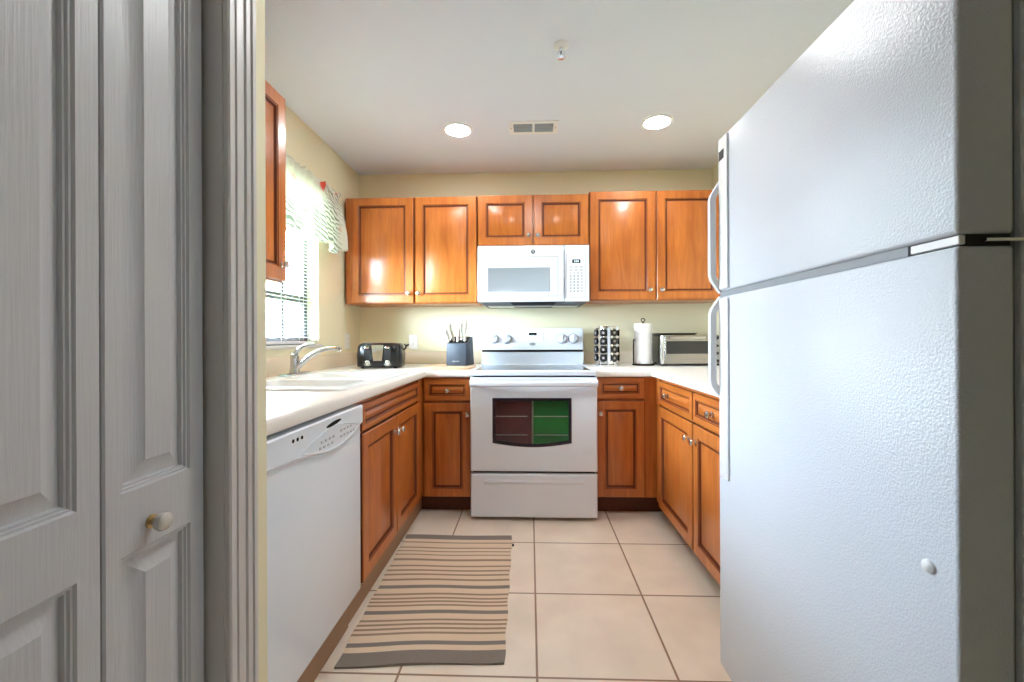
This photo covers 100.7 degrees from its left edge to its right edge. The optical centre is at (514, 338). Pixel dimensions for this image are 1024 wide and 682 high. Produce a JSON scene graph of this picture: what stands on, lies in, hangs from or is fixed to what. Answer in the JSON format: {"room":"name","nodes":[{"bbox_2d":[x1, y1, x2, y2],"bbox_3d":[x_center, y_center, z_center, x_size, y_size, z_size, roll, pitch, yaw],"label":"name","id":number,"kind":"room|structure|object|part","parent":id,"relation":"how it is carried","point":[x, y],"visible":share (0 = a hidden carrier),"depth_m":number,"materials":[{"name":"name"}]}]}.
{"room":"kitchen","nodes":[
{"label":"kitchen","id":0,"kind":"room"},
{"bbox_2d":[256,0,267,681],"bbox_3d":[-1.076,-0.107,0.084,0.895,2.450,1.892,0,0,2],"label":"wall","id":1,"kind":"structure","parent":0,"point":[260,4],"depth_m":1.00,"materials":[{"name":"beige paint"}]},
{"bbox_2d":[0,0,203,681],"bbox_3d":[-0.643,0.088,0.656,0.066,2.033,0.418,0,0,2],"label":"door","id":2,"kind":"structure","parent":1,"relation":"in","point":[102,562],"depth_m":0.66,"materials":[{"name":"grey paint"}]},
{"bbox_3d":[-0.622,0.321,0.744,0.032,0.032,0.032,0,0,2],"label":"knob","id":3,"kind":"part","parent":2,"relation":"part of","materials":[{"name":"grey ceramic"}]},
{"bbox_2d":[201,0,225,681],"bbox_3d":[-0.661,0.082,0.656,0.111,2.070,0.467,0,0,2],"label":"trim","id":4,"kind":"structure","parent":1,"relation":"attached to","point":[211,10],"depth_m":0.87,"materials":[{"name":"grey paint"}]},
{"bbox_2d":[223,0,257,681],"bbox_3d":[-0.598,0.041,0.654,0.019,2.150,0.605,0,0,2],"label":"trim","id":5,"kind":"structure","parent":1,"relation":"attached to","point":[239,16],"depth_m":0.90,"materials":[{"name":"grey paint"}]},
{"bbox_2d":[266,105,359,358],"bbox_3d":[-1.377,-0.105,2.251,0.140,2.450,2.418,0,0,2],"label":"wall","id":6,"kind":"structure","parent":0,"point":[332,318],"depth_m":2.89,"materials":[{"name":"beige paint"}]},
{"bbox_2d":[265,80,289,282],"bbox_3d":[-1.156,-0.639,1.439,0.362,0.800,0.810,0,0,2],"label":"upper cabinet","id":7,"kind":"object","parent":6,"relation":"attached to","point":[275,127],"visible":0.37,"depth_m":1.77,"materials":[{"name":"brown wood"}]},
{"bbox_3d":[-0.974,-0.312,1.798,0.028,0.033,0.033,0,0,2],"label":"knob","id":8,"kind":"part","parent":7,"relation":"part of","materials":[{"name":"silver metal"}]},
{"bbox_2d":[266,229,322,349],"bbox_3d":[-1.363,-0.450,2.337,0.153,1.022,0.935,0,0,2],"label":"window","id":9,"kind":"structure","parent":6,"relation":"in","point":[297,319],"depth_m":2.74,"materials":[{"name":"white metal"}]},
{"bbox_3d":[-1.407,-0.460,2.339,0.045,0.910,0.805,0,0,2],"label":"sash","id":10,"kind":"part","parent":9,"relation":"part of","materials":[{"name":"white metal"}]},
{"bbox_3d":[-1.410,-0.460,2.339,0.060,1.000,0.895,0,0,2],"label":"frame","id":11,"kind":"part","parent":9,"relation":"part of","materials":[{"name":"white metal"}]},
{"bbox_2d":[266,229,314,344],"bbox_3d":[-1.328,-0.462,2.336,0.044,0.994,0.871,0,0,2],"label":"window blind","id":12,"kind":"object","parent":9,"relation":"attached to","point":[281,342],"visible":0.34,"depth_m":2.57,"materials":[{"name":"white plastic"}]},
{"bbox_3d":[-1.333,0.026,2.336,0.026,0.018,0.867,0,0,2],"label":"rail","id":13,"kind":"part","parent":12,"relation":"part of","materials":[{"name":"white plastic"}]},
{"bbox_3d":[-1.325,-0.456,2.628,0.030,0.970,0.002,0,0,2],"label":"ladder cord","id":14,"kind":"part","parent":12,"relation":"part of","materials":[{"name":"white fabric"}]},
{"bbox_3d":[-1.300,-0.591,2.713,0.014,0.680,0.014,0,0,2],"label":"pull cord","id":15,"kind":"part","parent":12,"relation":"part of","materials":[{"name":"white plastic"}]},
{"bbox_3d":[-1.331,0.050,2.336,0.093,0.022,0.935,0,0,2],"label":"sill","id":16,"kind":"part","parent":9,"relation":"part of","materials":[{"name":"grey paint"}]},
{"bbox_2d":[286,153,347,253],"bbox_3d":[-1.248,-0.792,2.398,0.115,0.460,1.265,0,0,2],"label":"window valance","id":17,"kind":"object","parent":6,"relation":"attached to","point":[313,208],"visible":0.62,"depth_m":2.58,"materials":[{"name":"white fabric"}]},
{"bbox_2d":[345,333,349,348],"bbox_3d":[-1.268,0.021,3.212,0.007,0.116,0.072,0,0,2],"label":"wall outlet","id":18,"kind":"object","parent":6,"relation":"attached to","point":[347,336],"visible":1,"depth_m":3.21,"materials":[{"name":"white plastic"}]},
{"bbox_2d":[266,351,481,377],"bbox_3d":[-0.799,0.154,2.231,1.012,0.098,2.417,0,0,2],"label":"backsplash","id":19,"kind":"structure","parent":6,"relation":"attached to","point":[274,366],"depth_m":3.01,"materials":[{"name":"beige laminate"}]},
{"bbox_2d":[314,509,731,681],"bbox_3d":[-0.209,1.165,-0.393,5.200,0.100,8.000,0,0,2],"label":"floor","id":20,"kind":"structure","parent":0,"point":[614,596],"depth_m":1.74,"materials":[{"name":"beige tile"}]},
{"bbox_2d":[267,404,362,681],"bbox_3d":[-0.940,0.687,1.343,0.692,0.860,0.618,0,0,2],"label":"dishwasher","id":21,"kind":"object","parent":20,"relation":"on","point":[314,538],"visible":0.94,"depth_m":1.27,"materials":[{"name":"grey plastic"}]},
{"bbox_3d":[-0.594,0.325,1.399,0.003,0.075,0.425,0,0,2],"label":"control panel","id":22,"kind":"part","parent":21,"relation":"part of","materials":[{"name":"white plastic"}]},
{"bbox_2d":[348,379,422,623],"bbox_3d":[-0.935,0.682,2.224,0.737,0.871,1.118,0,0,2],"label":"base cabinet","id":23,"kind":"object","parent":20,"relation":"on","point":[391,470],"visible":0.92,"depth_m":2.02,"materials":[{"name":"brown wood"}]},
{"bbox_2d":[266,351,481,435],"bbox_3d":[-0.799,0.175,2.231,1.012,0.140,2.417,0,0,2],"label":"countertop","id":24,"kind":"structure","parent":23,"relation":"on","point":[285,409],"depth_m":1.93,"materials":[{"name":"white laminate"}]},
{"bbox_2d":[278,343,341,376],"bbox_3d":[-1.071,0.109,2.269,0.279,0.169,0.250,0,0,2],"label":"kitchen faucet","id":25,"kind":"object","parent":24,"relation":"on","point":[295,364],"visible":1,"depth_m":2.26,"materials":[{"name":"silver metal"}]},
{"bbox_3d":[-1.181,0.189,2.273,0.056,0.010,0.250,0,0,2],"label":"plate","id":26,"kind":"part","parent":25,"relation":"part of","materials":[{"name":"silver metal"}]},
{"bbox_3d":[-1.129,0.064,2.269,0.131,0.080,0.024,0,0,5],"label":"lever handle","id":27,"kind":"part","parent":25,"relation":"part of","materials":[{"name":"silver metal"}]},
{"bbox_3d":[-1.057,0.106,2.276,0.253,0.129,0.034,0,0,-2],"label":"spout","id":28,"kind":"part","parent":25,"relation":"part of","materials":[{"name":"silver metal"}]},
{"bbox_2d":[266,371,408,390],"bbox_3d":[-0.934,0.285,2.069,0.615,0.186,0.870,0,0,2],"label":"sink","id":29,"kind":"object","parent":24,"relation":"in","point":[314,380],"visible":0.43,"depth_m":2.03,"materials":[{"name":"white"}]},
{"bbox_2d":[357,343,408,367],"bbox_3d":[-0.912,0.116,2.951,0.343,0.174,0.238,0,0,-4],"label":"toaster","id":30,"kind":"object","parent":24,"relation":"on","point":[368,354],"visible":1,"depth_m":2.85,"materials":[{"name":"black plastic"}]},
{"bbox_3d":[-0.923,0.098,2.851,0.080,0.106,0.008,0,0,-4],"label":"chrome panel","id":31,"kind":"part","parent":30,"relation":"part of","materials":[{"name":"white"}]},
{"bbox_2d":[423,364,475,369],"bbox_3d":[-0.435,0.193,2.892,0.311,0.016,0.376,0,0,2],"label":"cutting board","id":32,"kind":"object","parent":24,"relation":"on","point":[434,366],"visible":0.95,"depth_m":2.71,"materials":[{"name":"beige wood"}]},
{"bbox_2d":[447,336,473,365],"bbox_3d":[-0.377,0.086,2.939,0.142,0.198,0.163,0,0,13],"label":"knife block","id":33,"kind":"object","parent":32,"relation":"on","point":[460,353],"visible":0.92,"depth_m":2.87,"materials":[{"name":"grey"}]},
{"bbox_2d":[445,330,450,341],"bbox_3d":[-0.454,-0.018,2.892,0.041,0.089,0.018,0,0,-2],"label":"kitchen knife","id":34,"kind":"object","parent":33,"relation":"in","point":[446,331],"visible":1,"depth_m":2.88,"materials":[{"name":"silver metal"}]},
{"bbox_2d":[448,323,455,341],"bbox_3d":[-0.430,-0.041,2.904,0.050,0.134,0.018,0,0,1],"label":"kitchen knife","id":35,"kind":"object","parent":33,"relation":"in","point":[449,324],"visible":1,"depth_m":2.90,"materials":[{"name":"silver metal"}]},
{"bbox_2d":[456,327,460,341],"bbox_3d":[-0.383,-0.024,2.880,0.031,0.102,0.024,0,0,13],"label":"kitchen knife","id":36,"kind":"object","parent":33,"relation":"in","point":[459,328],"visible":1,"depth_m":2.88,"materials":[{"name":"silver metal"}]},
{"bbox_2d":[460,322,463,340],"bbox_3d":[-0.364,-0.049,2.913,0.024,0.129,0.024,0,0,13],"label":"kitchen knife","id":37,"kind":"object","parent":33,"relation":"on","point":[461,323],"visible":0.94,"depth_m":2.91,"materials":[{"name":"silver metal"}]},
{"bbox_2d":[463,320,466,341],"bbox_3d":[-0.338,-0.048,2.891,0.029,0.150,0.024,0,0,13],"label":"kitchen knife","id":38,"kind":"object","parent":33,"relation":"in","point":[465,323],"visible":1,"depth_m":2.89,"materials":[{"name":"silver metal"}]},
{"bbox_3d":[-0.614,0.689,1.929,0.020,0.600,0.432,0,0,2],"label":"door","id":39,"kind":"part","parent":23,"relation":"part of","materials":[{"name":"brown wood"}]},
{"bbox_3d":[-0.608,0.321,2.144,0.020,0.110,0.863,0,0,2],"label":"false drawer","id":40,"kind":"part","parent":23,"relation":"part of","materials":[{"name":"brown wood"}]},
{"bbox_3d":[-0.585,0.468,2.112,0.028,0.033,0.033,0,0,2],"label":"knob","id":41,"kind":"part","parent":23,"relation":"part of","materials":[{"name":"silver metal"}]},
{"bbox_3d":[-0.599,0.688,2.366,0.020,0.600,0.419,0,0,2],"label":"door","id":42,"kind":"part","parent":23,"relation":"part of","materials":[{"name":"brown wood"}]},
{"bbox_2d":[334,534,513,668],"bbox_3d":[-0.309,1.109,1.914,0.640,0.010,0.988,0,0,2],"label":"striped rug","id":43,"kind":"object","parent":20,"relation":"on","point":[441,599],"visible":1,"depth_m":1.73,"materials":[{"name":"beige fabric"}]},
{"bbox_2d":[422,377,471,509],"bbox_3d":[-0.432,0.680,3.040,0.338,0.871,0.773,0,0,2],"label":"base cabinet","id":44,"kind":"object","parent":20,"relation":"on","point":[446,450],"visible":0.89,"depth_m":2.69,"materials":[{"name":"brown wood"}]},
{"bbox_3d":[-0.428,0.326,2.691,0.296,0.136,0.020,0,0,2],"label":"drawer","id":45,"kind":"part","parent":44,"relation":"part of","materials":[{"name":"brown wood"}]},
{"bbox_3d":[-0.426,0.705,2.691,0.296,0.594,0.020,0,0,2],"label":"door","id":46,"kind":"part","parent":44,"relation":"part of","materials":[{"name":"brown wood"}]},
{"bbox_2d":[469,328,597,517],"bbox_3d":[0.124,0.517,2.905,0.774,1.192,0.804,0,0,2],"label":"oven range","id":47,"kind":"object","parent":20,"relation":"on","point":[533,396],"visible":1,"depth_m":2.58,"materials":[{"name":"white metal"}]},
{"bbox_3d":[-0.159,0.004,3.215,0.068,0.068,0.032,0,0,2],"label":"control knob","id":48,"kind":"part","parent":47,"relation":"part of","materials":[{"name":"white plastic"}]},
{"bbox_3d":[-0.062,0.004,3.212,0.068,0.068,0.032,0,0,2],"label":"control knob","id":49,"kind":"part","parent":47,"relation":"part of","materials":[{"name":"white plastic"}]},
{"bbox_3d":[-0.010,0.512,2.621,0.234,0.292,0.004,0,0,2],"label":"liner panel","id":50,"kind":"part","parent":47,"relation":"part of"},
{"bbox_3d":[0.105,0.594,2.607,0.444,0.006,0.006,0,0,2],"label":"rack rod","id":51,"kind":"part","parent":47,"relation":"part of","materials":[{"name":"silver metal"}]},
{"bbox_3d":[0.104,0.480,2.607,0.444,0.006,0.006,0,0,2],"label":"rack rod","id":52,"kind":"part","parent":47,"relation":"part of","materials":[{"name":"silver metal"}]},
{"bbox_3d":[0.108,0.515,2.609,0.012,0.258,0.011,0,0,2],"label":"divider rod","id":53,"kind":"part","parent":47,"relation":"part of","materials":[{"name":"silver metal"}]},
{"bbox_3d":[0.134,0.004,3.259,0.772,0.167,0.096,0,0,2],"label":"control panel","id":54,"kind":"part","parent":47,"relation":"part of","materials":[{"name":"white ceramic"}]},
{"bbox_3d":[0.111,0.272,2.539,0.768,0.041,0.071,0,0,2],"label":"door handle","id":55,"kind":"part","parent":47,"relation":"part of","materials":[{"name":"white metal"}]},
{"bbox_2d":[470,364,596,375],"bbox_3d":[0.125,0.211,2.936,0.772,0.032,0.723,0,0,2],"label":"cooktop","id":56,"kind":"object","parent":47,"relation":"in","point":[484,369],"depth_m":2.59,"materials":[{"name":"white glass"}]},
{"bbox_3d":[0.114,0.523,2.595,0.772,0.572,0.045,0,0,2],"label":"oven door","id":57,"kind":"part","parent":47,"relation":"part of","materials":[{"name":"white metal"}]},
{"bbox_3d":[0.116,0.959,2.592,0.772,0.266,0.030,0,0,2],"label":"storage drawer","id":58,"kind":"part","parent":47,"relation":"part of","materials":[{"name":"white metal"}]},
{"bbox_3d":[0.222,0.511,2.613,0.230,0.292,0.004,0,0,2],"label":"liner panel","id":59,"kind":"part","parent":47,"relation":"part of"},
{"bbox_3d":[0.356,0.003,3.197,0.068,0.068,0.032,0,0,2],"label":"control knob","id":60,"kind":"part","parent":47,"relation":"part of","materials":[{"name":"white plastic"}]},
{"bbox_3d":[0.441,0.002,3.194,0.068,0.068,0.032,0,0,2],"label":"control knob","id":61,"kind":"part","parent":47,"relation":"part of","materials":[{"name":"white plastic"}]},
{"bbox_2d":[596,377,661,510],"bbox_3d":[0.741,0.675,2.998,0.438,0.871,0.773,0,0,2],"label":"base cabinet","id":62,"kind":"object","parent":20,"relation":"on","point":[626,406],"visible":0.91,"depth_m":2.65,"materials":[{"name":"brown wood"}]},
{"bbox_3d":[0.659,0.311,2.652,0.296,0.131,0.020,0,0,2],"label":"drawer","id":63,"kind":"part","parent":62,"relation":"part of","materials":[{"name":"brown wood"}]},
{"bbox_3d":[0.661,0.689,2.652,0.296,0.600,0.020,0,0,2],"label":"door","id":64,"kind":"part","parent":62,"relation":"part of","materials":[{"name":"brown wood"}]},
{"bbox_2d":[656,378,719,584],"bbox_3d":[1.171,0.673,2.034,0.697,0.871,1.349,0,0,2],"label":"base cabinet","id":65,"kind":"object","parent":20,"relation":"on","point":[688,420],"visible":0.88,"depth_m":2.05,"materials":[{"name":"brown wood"}]},
{"bbox_2d":[583,351,718,396],"bbox_3d":[1.013,0.168,2.363,1.033,0.140,2.025,0,0,2],"label":"countertop","id":66,"kind":"structure","parent":65,"relation":"on","point":[692,376],"depth_m":2.62,"materials":[{"name":"white laminate"}]},
{"bbox_2d":[595,326,619,366],"bbox_3d":[0.661,0.054,3.049,0.175,0.285,0.175,0,0,2],"label":"coffee pod rack","id":67,"kind":"object","parent":66,"relation":"on","point":[609,363],"visible":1,"depth_m":2.99,"materials":[{"name":"silver metal"}]},
{"bbox_2d":[600,354,606,361],"bbox_3d":[0.627,0.138,2.983,0.054,0.054,0.030,0,0,28],"label":"pod","id":68,"kind":"object","parent":67,"relation":"in","point":[603,357],"visible":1,"depth_m":2.97,"materials":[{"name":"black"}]},
{"bbox_2d":[600,346,606,353],"bbox_3d":[0.627,0.079,2.983,0.054,0.054,0.030,0,0,28],"label":"pod","id":69,"kind":"object","parent":67,"relation":"in","point":[603,349],"visible":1,"depth_m":2.97,"materials":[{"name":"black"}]},
{"bbox_2d":[600,337,606,344],"bbox_3d":[0.626,0.020,2.983,0.054,0.054,0.030,0,0,28],"label":"pod","id":70,"kind":"object","parent":67,"relation":"in","point":[603,341],"visible":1,"depth_m":2.97,"materials":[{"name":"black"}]},
{"bbox_2d":[600,329,606,336],"bbox_3d":[0.626,-0.039,2.983,0.054,0.054,0.030,0,0,28],"label":"pod","id":71,"kind":"object","parent":67,"relation":"in","point":[603,332],"visible":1,"depth_m":2.97,"materials":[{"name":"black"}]},
{"bbox_2d":[610,354,617,361],"bbox_3d":[0.692,0.138,2.980,0.054,0.054,0.030,0,0,-24],"label":"pod","id":72,"kind":"object","parent":67,"relation":"in","point":[614,357],"visible":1,"depth_m":2.97,"materials":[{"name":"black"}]},
{"bbox_2d":[610,346,617,353],"bbox_3d":[0.692,0.079,2.980,0.054,0.054,0.030,0,0,-24],"label":"pod","id":73,"kind":"object","parent":67,"relation":"in","point":[613,349],"visible":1,"depth_m":2.97,"materials":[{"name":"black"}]},
{"bbox_2d":[610,337,617,344],"bbox_3d":[0.692,0.020,2.980,0.054,0.054,0.030,0,0,-24],"label":"pod","id":74,"kind":"object","parent":67,"relation":"in","point":[614,341],"visible":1,"depth_m":2.97,"materials":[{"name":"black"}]},
{"bbox_2d":[610,329,617,336],"bbox_3d":[0.692,-0.039,2.980,0.054,0.054,0.030,0,0,-24],"label":"pod","id":75,"kind":"object","parent":67,"relation":"in","point":[613,332],"visible":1,"depth_m":2.97,"materials":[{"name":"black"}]},
{"bbox_2d":[632,318,654,365],"bbox_3d":[0.936,0.023,3.099,0.160,0.345,0.160,0,0,2],"label":"paper towel holder","id":76,"kind":"object","parent":66,"relation":"on","point":[641,318],"visible":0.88,"depth_m":3.08,"materials":[{"name":"black metal"}]},
{"bbox_2d":[634,323,651,363],"bbox_3d":[0.936,0.038,3.099,0.127,0.290,0.127,0,0,2],"label":"paper towel roll","id":77,"kind":"object","parent":76,"relation":"on","point":[642,333],"visible":1,"depth_m":3.04,"materials":[{"name":"white paper"}]},
{"bbox_2d":[652,335,718,365],"bbox_3d":[1.266,0.085,3.126,0.459,0.219,0.352,0,0,2],"label":"toaster oven","id":78,"kind":"object","parent":66,"relation":"on","point":[666,349],"visible":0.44,"depth_m":2.99,"materials":[{"name":"silver metal"}]},
{"bbox_3d":[1.044,0.080,2.998,0.018,0.198,0.018,0,0,2],"label":"chrome post","id":79,"kind":"part","parent":78,"relation":"part of","materials":[{"name":"white metal"}]},
{"bbox_2d":[652,333,696,334],"bbox_3d":[1.167,-0.031,3.133,0.302,0.014,0.237,0,0,2],"label":"baking tray","id":80,"kind":"object","parent":78,"relation":"on","point":[652,333],"visible":0.8,"depth_m":3.03,"materials":[{"name":"grey metal"}]},
{"bbox_3d":[1.217,0.066,2.989,0.323,0.166,0.009,0,0,2],"label":"door","id":81,"kind":"part","parent":78,"relation":"part of","materials":[{"name":"silver metal"}]},
{"bbox_3d":[1.220,0.064,2.984,0.304,0.090,0.002,0,0,2],"label":"door glass","id":82,"kind":"part","parent":78,"relation":"part of","materials":[{"name":"black glass"}]},
{"bbox_3d":[1.208,-0.005,2.969,0.240,0.016,0.034,0,0,2],"label":"handle","id":83,"kind":"part","parent":78,"relation":"part of","materials":[{"name":"silver metal"}]},
{"bbox_3d":[0.868,0.327,2.303,0.020,0.136,0.528,0,0,2],"label":"drawer","id":84,"kind":"part","parent":65,"relation":"part of","materials":[{"name":"brown wood"}]},
{"bbox_3d":[0.870,0.714,2.303,0.020,0.610,0.528,0,0,2],"label":"door","id":85,"kind":"part","parent":65,"relation":"part of","materials":[{"name":"brown wood"}]},
{"bbox_3d":[0.837,0.489,2.082,0.028,0.033,0.033,0,0,2],"label":"knob","id":86,"kind":"part","parent":65,"relation":"part of","materials":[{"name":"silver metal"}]},
{"bbox_3d":[0.834,0.489,1.992,0.028,0.033,0.033,0,0,2],"label":"knob","id":87,"kind":"part","parent":65,"relation":"part of","materials":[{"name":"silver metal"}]},
{"bbox_3d":[0.849,0.327,1.747,0.020,0.136,0.552,0,0,2],"label":"drawer","id":88,"kind":"part","parent":65,"relation":"part of","materials":[{"name":"brown wood"}]},
{"bbox_3d":[0.850,0.714,1.747,0.020,0.610,0.552,0,0,2],"label":"door","id":89,"kind":"part","parent":65,"relation":"part of","materials":[{"name":"brown wood"}]},
{"bbox_3d":[0.827,0.326,1.812,0.028,0.033,0.033,0,0,2],"label":"knob","id":90,"kind":"part","parent":65,"relation":"part of","materials":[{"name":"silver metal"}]},
{"bbox_2d":[708,0,1023,681],"bbox_3d":[1.006,0.254,0.916,0.856,1.712,0.733,0,0,2],"label":"refrigerator","id":91,"kind":"object","parent":20,"relation":"on","point":[870,284],"visible":1,"depth_m":0.70,"materials":[{"name":"white metal"}]},
{"bbox_3d":[0.612,0.027,1.285,0.044,0.308,0.024,0,0,2],"label":"handle","id":92,"kind":"part","parent":91,"relation":"part of","materials":[{"name":"white plastic"}]},
{"bbox_3d":[0.611,-0.306,1.285,0.044,0.341,0.024,0,0,2],"label":"handle","id":93,"kind":"part","parent":91,"relation":"part of","materials":[{"name":"white plastic"}]},
{"bbox_3d":[0.643,-0.371,0.928,0.074,0.460,0.723,0,0,2],"label":"freezer door","id":94,"kind":"part","parent":91,"relation":"part of","materials":[{"name":"white metal"}]},
{"bbox_3d":[0.646,0.431,0.928,0.074,1.112,0.723,0,0,2],"label":"door","id":95,"kind":"part","parent":91,"relation":"part of","materials":[{"name":"white metal"}]},
{"bbox_2d":[359,169,711,350],"bbox_3d":[0.153,-0.112,3.477,3.110,2.450,0.140,0,0,2],"label":"wall","id":96,"kind":"structure","parent":0,"point":[377,324],"depth_m":3.41,"materials":[{"name":"beige paint"}]},
{"bbox_2d":[409,335,417,348],"bbox_3d":[-0.824,0.027,3.437,0.072,0.116,0.007,0,0,2],"label":"wall outlet","id":97,"kind":"object","parent":96,"relation":"attached to","point":[413,339],"visible":1,"depth_m":3.44,"materials":[{"name":"white plastic"}]},
{"bbox_2d":[346,196,481,306],"bbox_3d":[-0.761,-0.648,3.260,0.978,0.786,0.358,0,0,2],"label":"upper cabinet","id":98,"kind":"object","parent":96,"relation":"attached to","point":[408,251],"visible":1,"depth_m":3.11,"materials":[{"name":"brown wood"}]},
{"bbox_3d":[-0.978,-0.647,3.127,0.466,0.774,0.020,0,0,2],"label":"door","id":99,"kind":"part","parent":98,"relation":"part of","materials":[{"name":"brown wood"}]},
{"bbox_3d":[-0.506,-0.649,3.110,0.450,0.774,0.020,0,0,2],"label":"door","id":100,"kind":"part","parent":98,"relation":"part of","materials":[{"name":"brown wood"}]},
{"bbox_2d":[478,194,588,245],"bbox_3d":[0.136,-0.860,3.228,0.810,0.377,0.358,0,0,2],"label":"upper cabinet","id":101,"kind":"object","parent":96,"relation":"attached to","point":[562,219],"visible":0.96,"depth_m":3.08,"materials":[{"name":"brown wood"}]},
{"bbox_3d":[-0.070,-0.859,3.094,0.396,0.365,0.020,0,0,2],"label":"door","id":102,"kind":"part","parent":101,"relation":"part of","materials":[{"name":"brown wood"}]},
{"bbox_2d":[478,245,588,307],"bbox_3d":[0.138,-0.452,3.215,0.800,0.430,0.383,0,0,2],"label":"microwave","id":103,"kind":"object","parent":101,"relation":"attached to","point":[538,276],"visible":1,"depth_m":3.04,"materials":[{"name":"white plastic"}]},
{"bbox_3d":[0.331,-0.457,3.024,0.026,0.340,0.015,0,0,2],"label":"handle","id":104,"kind":"part","parent":103,"relation":"part of","materials":[{"name":"white plastic"}]},
{"bbox_3d":[0.443,-0.466,3.041,0.177,0.404,0.030,0,0,2],"label":"control panel","id":105,"kind":"part","parent":103,"relation":"part of","materials":[{"name":"white plastic"}]},
{"bbox_3d":[0.335,-0.861,3.080,0.394,0.365,0.020,0,0,2],"label":"door","id":106,"kind":"part","parent":101,"relation":"part of","materials":[{"name":"brown wood"}]},
{"bbox_2d":[583,351,652,362],"bbox_3d":[1.013,0.147,2.363,1.033,0.098,2.025,0,0,2],"label":"backsplash","id":107,"kind":"structure","parent":96,"relation":"attached to","point":[588,356],"depth_m":3.36,"materials":[{"name":"beige laminate"}]},
{"bbox_2d":[585,190,719,303],"bbox_3d":[1.016,-0.672,3.197,0.942,0.793,0.358,0,0,2],"label":"upper cabinet","id":108,"kind":"object","parent":96,"relation":"attached to","point":[646,247],"visible":0.93,"depth_m":3.05,"materials":[{"name":"brown wood"}]},
{"bbox_3d":[0.777,-0.671,3.064,0.465,0.781,0.020,0,0,2],"label":"door","id":109,"kind":"part","parent":108,"relation":"part of","materials":[{"name":"brown wood"}]},
{"bbox_3d":[1.250,-0.672,3.048,0.457,0.781,0.020,0,0,2],"label":"door","id":110,"kind":"part","parent":108,"relation":"part of","materials":[{"name":"brown wood"}]},
{"bbox_2d":[265,0,853,174],"bbox_3d":[-0.220,-1.395,-0.393,5.200,0.120,8.000,0,0,2],"label":"ceiling","id":111,"kind":"structure","parent":0,"point":[379,82],"depth_m":2.12,"materials":[{"name":"white paint"}]},
{"bbox_2d":[443,123,472,137],"bbox_3d":[-0.364,-1.331,2.714,0.188,0.007,0.188,0,0,2],"label":"recessed light","id":112,"kind":"object","parent":111,"relation":"in","point":[459,130],"visible":1,"depth_m":2.71,"materials":[{"name":"white"}]},
{"bbox_3d":[-0.364,-1.331,2.714,0.151,0.005,0.151,0,0,16],"label":"bulb","id":113,"kind":"part","parent":112,"relation":"part of","materials":[{"name":"white glass"}]},
{"bbox_2d":[508,120,558,134],"bbox_3d":[0.117,-1.331,2.679,0.310,0.010,0.157,0,0,2],"label":"ceiling vent","id":114,"kind":"object","parent":111,"relation":"in","point":[540,126],"visible":1,"depth_m":2.67,"materials":[{"name":"white metal"}]},
{"bbox_2d":[553,40,568,59],"bbox_3d":[0.210,-1.308,1.934,0.072,0.058,0.072,0,0,2],"label":"sprinkler","id":115,"kind":"object","parent":111,"relation":"attached to","point":[560,46],"visible":1,"depth_m":1.93,"materials":[{"name":"white metal"}]},
{"bbox_2d":[641,114,672,129],"bbox_3d":[0.880,-1.336,2.625,0.188,0.007,0.188,0,0,2],"label":"recessed light","id":116,"kind":"object","parent":111,"relation":"in","point":[659,121],"visible":1,"depth_m":2.62,"materials":[{"name":"white"}]},
{"bbox_3d":[0.880,-1.336,2.625,0.151,0.005,0.151,0,0,-11],"label":"bulb","id":117,"kind":"part","parent":116,"relation":"part of","materials":[{"name":"white glass"}]},
{"bbox_2d":[712,164,718,334],"bbox_3d":[1.558,-0.117,1.201,0.140,2.450,4.310,0,0,2],"label":"wall","id":118,"kind":"structure","parent":0,"point":[715,170],"depth_m":3.28,"materials":[{"name":"beige paint"}]},
{"label":"outside","id":119,"kind":"structure","parent":0,"visible":0},
{"bbox_3d":[0.005,1.324,0.000,28.000,0.180,32.000,0,0,2],"label":"ground","id":120,"kind":"structure","parent":119,"visible":0},
{"bbox_2d":[266,312,294,336],"bbox_3d":[-5.826,0.322,7.811,0.200,1.870,12.800,0,0,2],"label":"wall","id":121,"kind":"structure","parent":120,"relation":"on","point":[290,330],"depth_m":10.09,"materials":[{"name":"beige paint"}]}
]}

